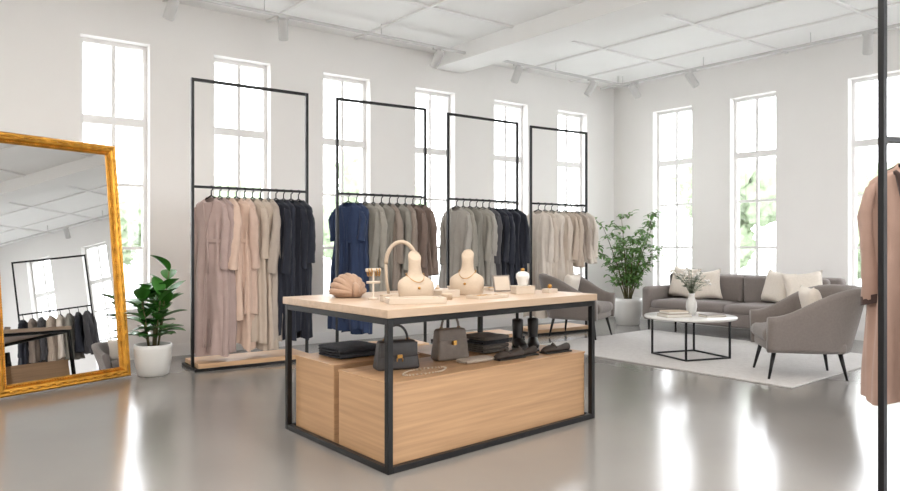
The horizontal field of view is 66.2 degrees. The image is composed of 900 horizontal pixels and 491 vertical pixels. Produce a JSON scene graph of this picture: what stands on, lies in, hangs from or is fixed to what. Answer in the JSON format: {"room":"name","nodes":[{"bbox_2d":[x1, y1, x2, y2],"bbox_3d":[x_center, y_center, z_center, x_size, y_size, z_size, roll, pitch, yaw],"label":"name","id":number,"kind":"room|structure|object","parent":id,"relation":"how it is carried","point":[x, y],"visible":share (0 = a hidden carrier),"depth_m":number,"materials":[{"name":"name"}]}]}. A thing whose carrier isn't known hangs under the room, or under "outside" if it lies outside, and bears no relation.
{"room":"clothing store","nodes":[
{"label":"clothing store","id":0,"kind":"room"},
{"bbox_2d":[0,0,613,347],"bbox_3d":[-2.486,-0.750,8.446,13.003,4.000,0.300,0,0,-36],"label":"wall","id":1,"kind":"structure","parent":0,"point":[40,39],"depth_m":8.54,"materials":[{"name":"paint"}]},
{"bbox_2d":[80,37,150,316],"bbox_3d":[-3.653,-0.725,7.517,0.746,3.010,0.225,0,0,-36],"label":"window","id":2,"kind":"structure","parent":1,"relation":"in","point":[112,120],"depth_m":7.65,"materials":[{"name":"paint"}]},
{"bbox_2d":[214,58,266,198],"bbox_3d":[-2.525,-0.725,8.329,0.746,3.010,0.225,0,0,-36],"label":"window","id":3,"kind":"structure","parent":1,"relation":"in","point":[239,133],"depth_m":8.40,"materials":[{"name":"paint"}]},
{"bbox_2d":[323,75,365,248],"bbox_3d":[-1.396,-0.725,9.140,0.746,3.010,0.225,0,0,-36],"label":"window","id":4,"kind":"structure","parent":1,"relation":"in","point":[343,143],"depth_m":9.21,"materials":[{"name":"paint"}]},
{"bbox_2d":[129,316,613,359],"bbox_3d":[-2.394,1.184,8.318,12.963,0.132,0.015,0,0,-36],"label":"baseboard","id":5,"kind":"structure","parent":1,"relation":"attached to","point":[324,337],"depth_m":9.36,"materials":[{"name":"paint"}]},
{"bbox_2d":[416,90,449,278],"bbox_3d":[-0.251,-0.725,9.964,0.746,3.010,0.225,0,0,-36],"label":"window","id":6,"kind":"structure","parent":1,"relation":"in","point":[419,150],"depth_m":10.02,"materials":[{"name":"paint"}]},
{"bbox_2d":[494,102,521,210],"bbox_3d":[0.910,-0.725,10.799,0.746,3.010,0.225,0,0,-36],"label":"window","id":7,"kind":"structure","parent":1,"relation":"in","point":[503,158],"depth_m":10.86,"materials":[{"name":"paint"}]},
{"bbox_2d":[163,0,899,81],"bbox_3d":[1.147,-2.737,4.117,13.409,0.025,10.931,0,0,-36],"label":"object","id":8,"kind":"structure","parent":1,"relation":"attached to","point":[855,11],"depth_m":8.62,"materials":[{"name":"paint"}]},
{"bbox_2d":[558,112,580,275],"bbox_3d":[2.006,-0.725,11.587,0.746,3.010,0.225,0,0,-36],"label":"window","id":9,"kind":"structure","parent":1,"relation":"in","point":[565,163],"depth_m":11.68,"materials":[{"name":"paint"}]},
{"bbox_2d":[434,0,711,72],"bbox_3d":[3.493,-2.640,5.805,0.499,0.220,10.998,0,0,-40],"label":"ceiling beam","id":10,"kind":"structure","parent":1,"relation":"attached to","point":[590,17],"depth_m":8.26,"materials":[{"name":"paint"}]},
{"bbox_2d":[373,324,418,370],"bbox_3d":[-0.332,0.628,4.293,0.278,0.281,0.130,0,0,-24],"label":"leather handbag","id":11,"kind":"object","parent":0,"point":[405,351],"visible":0.86,"depth_m":4.26,"materials":[{"name":"grey leather"}]},
{"bbox_2d":[0,317,899,490],"bbox_3d":[1.139,1.325,4.111,14.040,0.150,11.170,0,0,-36],"label":"floor","id":12,"kind":"structure","parent":0,"point":[653,428],"depth_m":4.49,"materials":[{"name":"concrete"}]},
{"bbox_2d":[0,131,130,397],"bbox_3d":[-3.623,0.143,6.203,0.748,2.201,1.180,0,0,32],"label":"floor mirror","id":13,"kind":"object","parent":12,"relation":"on","point":[63,318],"visible":1,"depth_m":6.08,"materials":[{"name":"gold wood"}]},
{"bbox_2d":[125,255,185,376],"bbox_3d":[-2.881,0.669,6.678,0.635,1.161,0.641,0,0,0],"label":"rubber plant","id":14,"kind":"object","parent":12,"relation":"on","point":[151,359],"visible":1,"depth_m":6.61,"materials":[{"name":"green plant"}]},
{"bbox_2d":[182,77,308,372],"bbox_3d":[-2.143,-0.215,7.353,1.253,2.930,0.500,0,0,-35],"label":"clothing rack","id":15,"kind":"object","parent":12,"relation":"on","point":[269,357],"visible":0.68,"depth_m":7.12,"materials":[{"name":"black metal"}]},
{"bbox_2d":[190,185,315,356],"bbox_3d":[-2.059,0.253,7.276,1.243,1.728,0.475,0,0,-36],"label":"hanging garments","id":16,"kind":"object","parent":15,"relation":"hanging from","point":[250,254],"visible":0.99,"depth_m":7.07,"materials":[{"name":"fabric"}]},
{"bbox_2d":[295,352,419,443],"bbox_3d":[-0.631,0.999,4.743,0.723,0.502,0.520,0,0,-42],"label":"plinth","id":17,"kind":"object","parent":12,"relation":"on","point":[317,375],"visible":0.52,"depth_m":4.47,"materials":[{"name":"brown wood"}]},
{"bbox_2d":[318,341,375,358],"bbox_3d":[-0.683,0.710,4.713,0.356,0.073,0.310,0,0,-42],"label":"sweater","id":18,"kind":"object","parent":17,"relation":"on","point":[345,349],"visible":0.9,"depth_m":4.62,"materials":[{"name":"black fabric"}]},
{"bbox_2d":[336,97,428,345],"bbox_3d":[-0.851,-0.215,8.233,1.178,2.930,0.500,0,0,-32],"label":"clothing rack","id":19,"kind":"object","parent":12,"relation":"on","point":[338,193],"visible":0.33,"depth_m":7.99,"materials":[{"name":"black metal"}]},
{"bbox_2d":[327,192,438,334],"bbox_3d":[-0.776,0.203,8.152,1.308,1.628,0.480,0,0,-31],"label":"hanging garments","id":20,"kind":"object","parent":19,"relation":"hanging from","point":[366,230],"visible":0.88,"depth_m":7.92,"materials":[{"name":"fabric"}]},
{"bbox_2d":[283,286,596,474],"bbox_3d":[-0.038,0.800,4.853,1.946,0.900,1.263,0,0,-42],"label":"display table","id":21,"kind":"object","parent":12,"relation":"on","point":[364,309],"visible":0.72,"depth_m":4.30,"materials":[{"name":"beige wood"}]},
{"bbox_2d":[329,273,366,297],"bbox_3d":[-0.690,0.265,4.660,0.246,0.162,0.233,0,0,0],"label":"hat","id":22,"kind":"object","parent":21,"relation":"on","point":[347,285],"visible":1,"depth_m":4.57,"materials":[{"name":"fabric"}]},
{"bbox_2d":[365,268,380,299],"bbox_3d":[-0.500,0.249,4.501,0.100,0.203,0.075,0,0,0],"label":"stand","id":23,"kind":"object","parent":21,"relation":"on","point":[367,270],"visible":1,"depth_m":4.50,"materials":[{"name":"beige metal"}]},
{"bbox_2d":[379,294,391,301],"bbox_3d":[-0.400,0.328,4.300,0.064,0.044,0.060,0,0,-30],"label":"jewelry box","id":24,"kind":"object","parent":21,"relation":"on","point":[382,296],"visible":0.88,"depth_m":4.28,"materials":[{"name":"fabric"}]},
{"bbox_2d":[383,240,415,296],"bbox_3d":[-0.335,0.156,4.740,0.240,0.389,0.090,0,0,-8],"label":"display stand","id":25,"kind":"object","parent":21,"relation":"on","point":[397,242],"visible":0.7,"depth_m":4.72,"materials":[{"name":"fabric"}]},
{"bbox_2d":[398,250,433,296],"bbox_3d":[-0.219,0.191,4.457,0.233,0.318,0.150,0,0,0],"label":"bust","id":26,"kind":"object","parent":21,"relation":"on","point":[415,283],"visible":0.96,"depth_m":4.43,"materials":[{"name":"fabric"}]},
{"bbox_2d":[385,296,446,304],"bbox_3d":[-0.210,0.333,4.200,0.352,0.035,0.152,0,0,-16],"label":"tray","id":27,"kind":"object","parent":21,"relation":"on","point":[409,299],"visible":1,"depth_m":4.14,"materials":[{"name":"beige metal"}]},
{"bbox_2d":[433,289,459,297],"bbox_3d":[-0.030,0.325,4.660,0.162,0.050,0.112,0,0,-42],"label":"tray","id":28,"kind":"object","parent":21,"relation":"on","point":[456,293],"visible":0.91,"depth_m":4.63,"materials":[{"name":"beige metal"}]},
{"bbox_2d":[441,293,452,299],"bbox_3d":[-0.020,0.329,4.480,0.076,0.043,0.076,0,0,0],"label":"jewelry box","id":29,"kind":"object","parent":21,"relation":"on","point":[448,296],"visible":0.74,"depth_m":4.45,"materials":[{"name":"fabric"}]},
{"bbox_2d":[450,249,483,294],"bbox_3d":[0.120,0.188,4.929,0.245,0.324,0.149,0,0,0],"label":"bust","id":30,"kind":"object","parent":21,"relation":"on","point":[469,282],"visible":0.96,"depth_m":4.89,"materials":[{"name":"fabric"}]},
{"bbox_2d":[466,293,507,298],"bbox_3d":[0.250,0.339,4.620,0.272,0.022,0.132,0,0,-42],"label":"tray","id":31,"kind":"object","parent":21,"relation":"on","point":[489,295],"visible":1,"depth_m":4.57,"materials":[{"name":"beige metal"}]},
{"bbox_2d":[483,286,493,289],"bbox_3d":[0.360,0.340,5.500,0.252,0.020,0.112,0,0,-42],"label":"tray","id":32,"kind":"object","parent":21,"relation":"on","point":[492,287],"visible":0.3,"depth_m":5.41,"materials":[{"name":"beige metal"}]},
{"bbox_2d":[492,275,510,291],"bbox_3d":[0.390,0.286,5.227,0.140,0.122,0.054,0,0,-20],"label":"price card","id":33,"kind":"object","parent":21,"relation":"on","point":[501,283],"visible":0.95,"depth_m":5.22,"materials":[{"name":"beige paper"}]},
{"bbox_2d":[510,285,534,293],"bbox_3d":[0.530,0.321,5.030,0.156,0.058,0.106,0,0,-20],"label":"jewelry box","id":34,"kind":"object","parent":21,"relation":"on","point":[515,289],"visible":0.98,"depth_m":4.99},
{"bbox_2d":[516,268,529,285],"bbox_3d":[0.530,0.230,5.030,0.100,0.125,0.100,0,0,0],"label":"perfume bottle","id":35,"kind":"object","parent":34,"relation":"on","point":[522,277],"visible":1,"depth_m":5.00,"materials":[{"name":"white ceramic"}]},
{"bbox_2d":[542,284,557,292],"bbox_3d":[0.740,0.317,5.120,0.100,0.066,0.070,0,0,-42],"label":"jewelry box","id":36,"kind":"object","parent":21,"relation":"on","point":[549,289],"visible":1,"depth_m":5.10,"materials":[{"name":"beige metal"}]},
{"bbox_2d":[338,345,584,464],"bbox_3d":[0.144,1.009,4.640,1.792,0.482,0.570,0,0,-42],"label":"plinth","id":37,"kind":"object","parent":12,"relation":"on","point":[462,404],"visible":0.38,"depth_m":4.23,"materials":[{"name":"brown wood"}]},
{"bbox_2d":[402,366,446,375],"bbox_3d":[-0.152,0.761,4.185,0.366,0.012,0.150,0,0,-38],"label":"necklace","id":38,"kind":"object","parent":37,"relation":"on","point":[444,367],"visible":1,"depth_m":4.19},
{"bbox_2d":[456,355,494,363],"bbox_3d":[0.174,0.755,4.575,0.279,0.023,0.126,0,0,-42],"label":"scarf","id":39,"kind":"object","parent":37,"relation":"on","point":[481,358],"visible":1,"depth_m":4.54,"materials":[{"name":"beige fabric"}]},
{"bbox_2d":[512,318,527,348],"bbox_3d":[0.511,0.655,5.038,0.092,0.226,0.226,0,0,-10],"label":"boot","id":40,"kind":"object","parent":37,"relation":"on","point":[517,323],"visible":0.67,"depth_m":5.06,"materials":[{"name":"black leather"}]},
{"bbox_2d":[527,317,539,351],"bbox_3d":[0.615,0.655,5.097,0.092,0.226,0.226,0,0,5],"label":"boot","id":41,"kind":"object","parent":37,"relation":"on","point":[532,322],"visible":0.73,"depth_m":5.12,"materials":[{"name":"black leather"}]},
{"bbox_2d":[539,342,571,353],"bbox_3d":[0.760,0.731,4.960,0.250,0.075,0.085,0,0,-35],"label":"shoe","id":42,"kind":"object","parent":37,"relation":"on","point":[549,349],"visible":1,"depth_m":4.92,"materials":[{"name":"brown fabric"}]},
{"bbox_2d":[418,342,511,357],"bbox_3d":[0.096,1.020,5.397,0.900,0.460,0.520,0,0,-42],"label":"clothing rack base","id":43,"kind":"object","parent":12,"relation":"on","point":[424,350],"visible":0.02,"depth_m":5.19,"materials":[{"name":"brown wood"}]},
{"bbox_2d":[431,112,524,341],"bbox_3d":[0.381,-0.215,9.159,1.198,2.930,0.500,0,0,-36],"label":"clothing rack","id":44,"kind":"object","parent":12,"relation":"on","point":[499,331],"visible":0.55,"depth_m":8.89,"materials":[{"name":"black metal"}]},
{"bbox_2d":[439,198,529,287],"bbox_3d":[0.488,0.128,9.097,1.302,1.478,0.482,0,0,-36],"label":"hanging garments","id":45,"kind":"object","parent":44,"relation":"hanging from","point":[498,239],"visible":0.77,"depth_m":8.88,"materials":[{"name":"fabric"}]},
{"bbox_2d":[523,125,587,335],"bbox_3d":[1.517,-0.215,10.047,1.088,2.930,0.500,0,0,-33],"label":"clothing rack","id":46,"kind":"object","parent":12,"relation":"on","point":[559,328],"visible":0.6,"depth_m":9.84,"materials":[{"name":"black metal"}]},
{"bbox_2d":[523,202,598,318],"bbox_3d":[1.592,0.203,9.964,1.202,1.628,0.483,0,0,-32],"label":"hanging garments","id":47,"kind":"object","parent":46,"relation":"hanging from","point":[562,241],"visible":0.82,"depth_m":9.77,"materials":[{"name":"fabric"}]},
{"bbox_2d":[595,209,663,325],"bbox_3d":[2.795,0.341,10.912,1.056,1.818,1.067,0,0,31],"label":"tree","id":48,"kind":"object","parent":12,"relation":"on","point":[628,309],"visible":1,"depth_m":10.79,"materials":[{"name":"green plant"}]},
{"bbox_2d":[540,330,861,388],"bbox_3d":[2.952,1.242,8.085,2.499,0.016,3.287,0,0,-38],"label":"area rug","id":49,"kind":"object","parent":12,"relation":"on","point":[790,370],"visible":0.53,"depth_m":7.53,"materials":[{"name":"carpet"}]},
{"bbox_2d":[539,273,615,339],"bbox_3d":[1.701,0.809,9.488,0.928,0.853,0.941,0,0,31],"label":"armchair","id":50,"kind":"object","parent":49,"relation":"on","point":[605,302],"visible":0.7,"depth_m":9.25,"materials":[{"name":"fabric"}]},
{"bbox_2d":[564,273,580,289],"bbox_3d":[1.661,0.579,9.504,0.184,0.388,0.440,0,0,32],"label":"throw pillow","id":51,"kind":"object","parent":50,"relation":"on","point":[573,281],"visible":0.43,"depth_m":9.39,"materials":[{"name":"beige fabric"}]},
{"bbox_2d":[644,312,737,361],"bbox_3d":[2.680,1.007,7.700,0.989,0.452,0.989,0,0,0],"label":"coffee table","id":52,"kind":"object","parent":49,"relation":"on","point":[695,318],"visible":0.74,"depth_m":7.49,"materials":[{"name":"white stone"}]},
{"bbox_2d":[657,310,691,317],"bbox_3d":[2.470,0.749,7.600,0.300,0.065,0.220,0,0,-15],"label":"book stack","id":53,"kind":"object","parent":52,"relation":"on","point":[663,313],"visible":1,"depth_m":7.52,"materials":[{"name":"beige paper"}]},
{"bbox_2d":[670,267,710,314],"bbox_3d":[2.735,0.508,7.754,0.467,0.546,0.347,0,0,0],"label":"flower vase","id":54,"kind":"object","parent":52,"relation":"on","point":[691,303],"visible":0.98,"depth_m":7.76,"materials":[{"name":"white ceramic"}]},
{"bbox_2d":[698,313,725,317],"bbox_3d":[2.880,0.767,7.580,0.240,0.027,0.160,0,0,-15],"label":"book stack","id":55,"kind":"object","parent":52,"relation":"on","point":[707,315],"visible":1,"depth_m":7.54,"materials":[{"name":"beige paper"}]},
{"bbox_2d":[749,284,863,380],"bbox_3d":[3.431,0.809,6.585,0.924,0.853,0.941,0,0,12],"label":"armchair","id":56,"kind":"object","parent":49,"relation":"on","point":[827,325],"visible":0.95,"depth_m":6.23,"materials":[{"name":"fabric"}]},
{"bbox_2d":[798,285,821,307],"bbox_3d":[3.453,0.579,6.570,0.184,0.388,0.440,0,0,12],"label":"throw pillow","id":57,"kind":"object","parent":56,"relation":"on","point":[807,296],"visible":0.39,"depth_m":6.45,"materials":[{"name":"beige fabric"}]},
{"bbox_2d":[642,273,845,328],"bbox_3d":[4.024,0.835,9.621,0.860,0.830,2.600,0,0,-40],"label":"sofa","id":58,"kind":"object","parent":12,"relation":"on","point":[740,293],"visible":0.42,"depth_m":9.71,"materials":[{"name":"fabric"}]},
{"bbox_2d":[668,266,700,297],"bbox_3d":[3.494,0.553,10.288,0.222,0.498,0.550,0,0,-27],"label":"throw pillow","id":59,"kind":"object","parent":58,"relation":"on","point":[675,289],"visible":0.56,"depth_m":10.28,"materials":[{"name":"beige fabric"}]},
{"bbox_2d":[688,269,722,298],"bbox_3d":[3.683,0.573,9.960,0.534,0.489,0.217,0,0,38],"label":"throw pillow","id":60,"kind":"object","parent":58,"relation":"on","point":[713,290],"visible":0.77,"depth_m":9.86,"materials":[{"name":"beige fabric"}]},
{"bbox_2d":[761,269,795,302],"bbox_3d":[4.375,0.563,9.204,0.220,0.495,0.543,0,0,-15],"label":"throw pillow","id":61,"kind":"object","parent":58,"relation":"on","point":[774,290],"visible":0.83,"depth_m":9.18,"materials":[{"name":"beige fabric"}]},
{"bbox_2d":[781,270,822,296],"bbox_3d":[4.565,0.564,8.889,0.549,0.502,0.220,0,0,18],"label":"throw pillow","id":62,"kind":"object","parent":58,"relation":"on","point":[792,283],"visible":0.57,"depth_m":8.86,"materials":[{"name":"beige fabric"}]},
{"bbox_2d":[878,0,899,490],"bbox_3d":[2.590,-0.215,3.580,1.290,2.930,0.120,0,0,-28],"label":"clothing rack","id":63,"kind":"object","parent":12,"relation":"on","point":[883,139],"visible":1,"depth_m":3.30,"materials":[{"name":"black metal"}]},
{"bbox_2d":[857,163,899,405],"bbox_3d":[2.654,0.143,3.614,1.173,1.348,0.483,0,0,-28],"label":"hanging garments","id":64,"kind":"object","parent":63,"relation":"hanging from","point":[867,216],"visible":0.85,"depth_m":3.44,"materials":[{"name":"fabric"}]},
{"bbox_2d":[431,319,468,360],"bbox_3d":[0.003,0.608,4.655,0.248,0.320,0.128,0,0,-30],"label":"tote bag","id":65,"kind":"object","parent":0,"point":[448,343],"visible":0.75,"depth_m":4.61,"materials":[{"name":"grey leather"}]},
{"bbox_2d":[466,332,508,353],"bbox_3d":[0.266,0.705,5.014,0.257,0.123,0.237,0,0,-42],"label":"sweater","id":66,"kind":"object","parent":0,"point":[480,342],"visible":0.94,"depth_m":4.93,"materials":[{"name":"grey fabric"}]},
{"bbox_2d":[494,348,525,360],"bbox_3d":[0.400,0.731,4.680,0.250,0.075,0.085,0,0,-40],"label":"shoe","id":67,"kind":"object","parent":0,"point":[504,355],"visible":0.98,"depth_m":4.64,"materials":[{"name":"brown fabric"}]},
{"bbox_2d":[509,346,538,355],"bbox_3d":[0.500,0.731,4.800,0.250,0.075,0.085,0,0,-35],"label":"shoe","id":68,"kind":"object","parent":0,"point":[530,351],"visible":0.59,"depth_m":4.81,"materials":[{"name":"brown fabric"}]},
{"bbox_2d":[179,0,899,88],"bbox_3d":[1.139,-2.850,4.111,14.470,0.200,11.569,0,0,-36],"label":"ceiling","id":69,"kind":"structure","parent":0,"point":[430,26],"depth_m":8.70,"materials":[{"name":"paint"}]},
{"bbox_2d":[163,0,179,20],"bbox_3d":[-2.876,-2.456,7.120,0.205,0.268,0.124,0,0,28],"label":"track spotlight","id":70,"kind":"object","parent":69,"relation":"hanging from","point":[171,7],"visible":1,"depth_m":7.09,"materials":[{"name":"white metal"}]},
{"bbox_2d":[278,16,288,40],"bbox_3d":[-1.892,-2.456,7.827,0.127,0.268,0.205,0,0,0],"label":"track spotlight","id":71,"kind":"object","parent":69,"relation":"hanging from","point":[282,21],"visible":1,"depth_m":7.79,"materials":[{"name":"white metal"}]},
{"bbox_2d":[199,0,628,86],"bbox_3d":[-1.482,-2.670,8.121,9.153,0.160,6.594,0,0,0],"label":"track rail","id":72,"kind":"object","parent":69,"relation":"attached to","point":[264,11],"depth_m":8.53,"materials":[{"name":"white metal"}]},
{"bbox_2d":[430,47,443,68],"bbox_3d":[-0.172,-2.456,9.065,0.206,0.268,0.123,0,0,27],"label":"track spotlight","id":73,"kind":"object","parent":69,"relation":"hanging from","point":[439,53],"visible":1,"depth_m":9.02,"materials":[{"name":"white metal"}]},
{"bbox_2d":[511,64,522,83],"bbox_3d":[0.957,-2.456,9.877,0.120,0.268,0.207,0,0,-36],"label":"track spotlight","id":74,"kind":"object","parent":69,"relation":"hanging from","point":[516,75],"visible":1,"depth_m":9.84,"materials":[{"name":"white metal"}]},
{"bbox_2d":[584,79,597,96],"bbox_3d":[2.199,-2.456,10.770,0.206,0.268,0.118,0,0,18],"label":"track spotlight","id":75,"kind":"object","parent":69,"relation":"hanging from","point":[593,84],"visible":1,"depth_m":10.73,"materials":[{"name":"white metal"}]},
{"bbox_2d":[629,82,640,99],"bbox_3d":[2.937,-2.456,10.965,0.206,0.268,0.122,0,0,-9],"label":"track spotlight","id":76,"kind":"object","parent":69,"relation":"hanging from","point":[632,87],"visible":1,"depth_m":10.93,"materials":[{"name":"white metal"}]},
{"bbox_2d":[685,69,699,87],"bbox_3d":[3.580,-2.456,10.199,0.207,0.268,0.110,0,0,8],"label":"track spotlight","id":77,"kind":"object","parent":69,"relation":"hanging from","point":[690,77],"visible":1,"depth_m":10.16,"materials":[{"name":"white metal"}]},
{"bbox_2d":[600,23,899,89],"bbox_3d":[5.478,-2.670,7.936,5.971,0.160,7.105,0,0,0],"label":"track rail","id":78,"kind":"object","parent":69,"relation":"attached to","point":[894,25],"depth_m":9.42,"materials":[{"name":"white metal"}]},
{"bbox_2d":[862,31,873,54],"bbox_3d":[5.090,-2.456,8.401,0.122,0.268,0.206,0,0,20],"label":"track spotlight","id":79,"kind":"object","parent":69,"relation":"hanging from","point":[868,38],"visible":1,"depth_m":8.36,"materials":[{"name":"white metal"}]},
{"bbox_2d":[614,30,899,330],"bbox_3d":[6.531,-0.750,8.004,0.300,4.000,11.001,0,0,-40],"label":"wall","id":80,"kind":"structure","parent":0,"point":[812,86],"depth_m":9.92,"materials":[{"name":"paint"}]},
{"bbox_2d":[658,107,691,284],"bbox_3d":[3.676,-0.725,11.293,0.225,3.010,0.770,0,0,-40],"label":"window","id":81,"kind":"structure","parent":80,"relation":"in","point":[677,162],"depth_m":11.44,"materials":[{"name":"paint"}]},
{"bbox_2d":[614,313,863,340],"bbox_3d":[6.411,1.184,7.902,0.015,0.132,10.961,0,0,-40],"label":"baseboard","id":82,"kind":"structure","parent":80,"relation":"attached to","point":[860,333],"depth_m":10.32,"materials":[{"name":"paint"}]},
{"bbox_2d":[734,93,775,274],"bbox_3d":[4.536,-0.725,10.268,0.225,3.010,0.753,0,0,-40],"label":"window","id":83,"kind":"structure","parent":80,"relation":"in","point":[756,154],"depth_m":10.43,"materials":[{"name":"paint"}]},
{"bbox_2d":[852,72,899,285],"bbox_3d":[5.598,-0.725,9.002,0.225,3.010,0.750,0,0,-40],"label":"window","id":84,"kind":"structure","parent":80,"relation":"in","point":[856,143],"depth_m":9.27,"materials":[{"name":"paint"}]},
{"label":"outside","id":85,"kind":"structure","parent":0,"visible":0},
{"bbox_2d":[123,258,861,308],"bbox_3d":[0.000,1.575,15.000,120.000,0.150,130.000,0,0,0],"label":"ground","id":86,"kind":"structure","parent":85,"point":[132,274],"depth_m":41.40,"materials":[{"name":"white"}]},
{"bbox_2d":[118,187,141,265],"bbox_3d":[-11.394,-0.451,23.952,3.669,3.918,3.069,0,0,-42],"label":"tree","id":87,"kind":"object","parent":86,"relation":"on","point":[130,199],"visible":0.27,"depth_m":23.15,"materials":[{"name":"green plant"}]},
{"bbox_2d":[214,169,261,198],"bbox_3d":[-8.180,-0.664,25.207,4.268,4.338,4.358,0,0,0],"label":"tree","id":88,"kind":"object","parent":86,"relation":"on","point":[248,180],"visible":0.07,"depth_m":23.90,"materials":[{"name":"green plant"}]},
{"bbox_2d":[323,148,427,259],"bbox_3d":[-2.782,-1.054,25.369,4.310,5.118,3.597,0,0,39],"label":"tree","id":89,"kind":"object","parent":86,"relation":"on","point":[352,159],"visible":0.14,"depth_m":24.65,"materials":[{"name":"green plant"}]},
{"bbox_2d":[668,148,775,274],"bbox_3d":[8.869,-0.861,21.678,3.703,4.735,3.841,0,0,0],"label":"tree","id":90,"kind":"object","parent":86,"relation":"on","point":[767,169],"visible":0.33,"depth_m":20.65,"materials":[{"name":"green plant"}]},
{"bbox_2d":[857,159,899,279],"bbox_3d":[12.612,-0.455,19.341,3.814,3.920,3.385,0,0,0],"label":"tree","id":91,"kind":"object","parent":86,"relation":"on","point":[872,172],"visible":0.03,"depth_m":19.30,"materials":[{"name":"green plant"}]}
]}

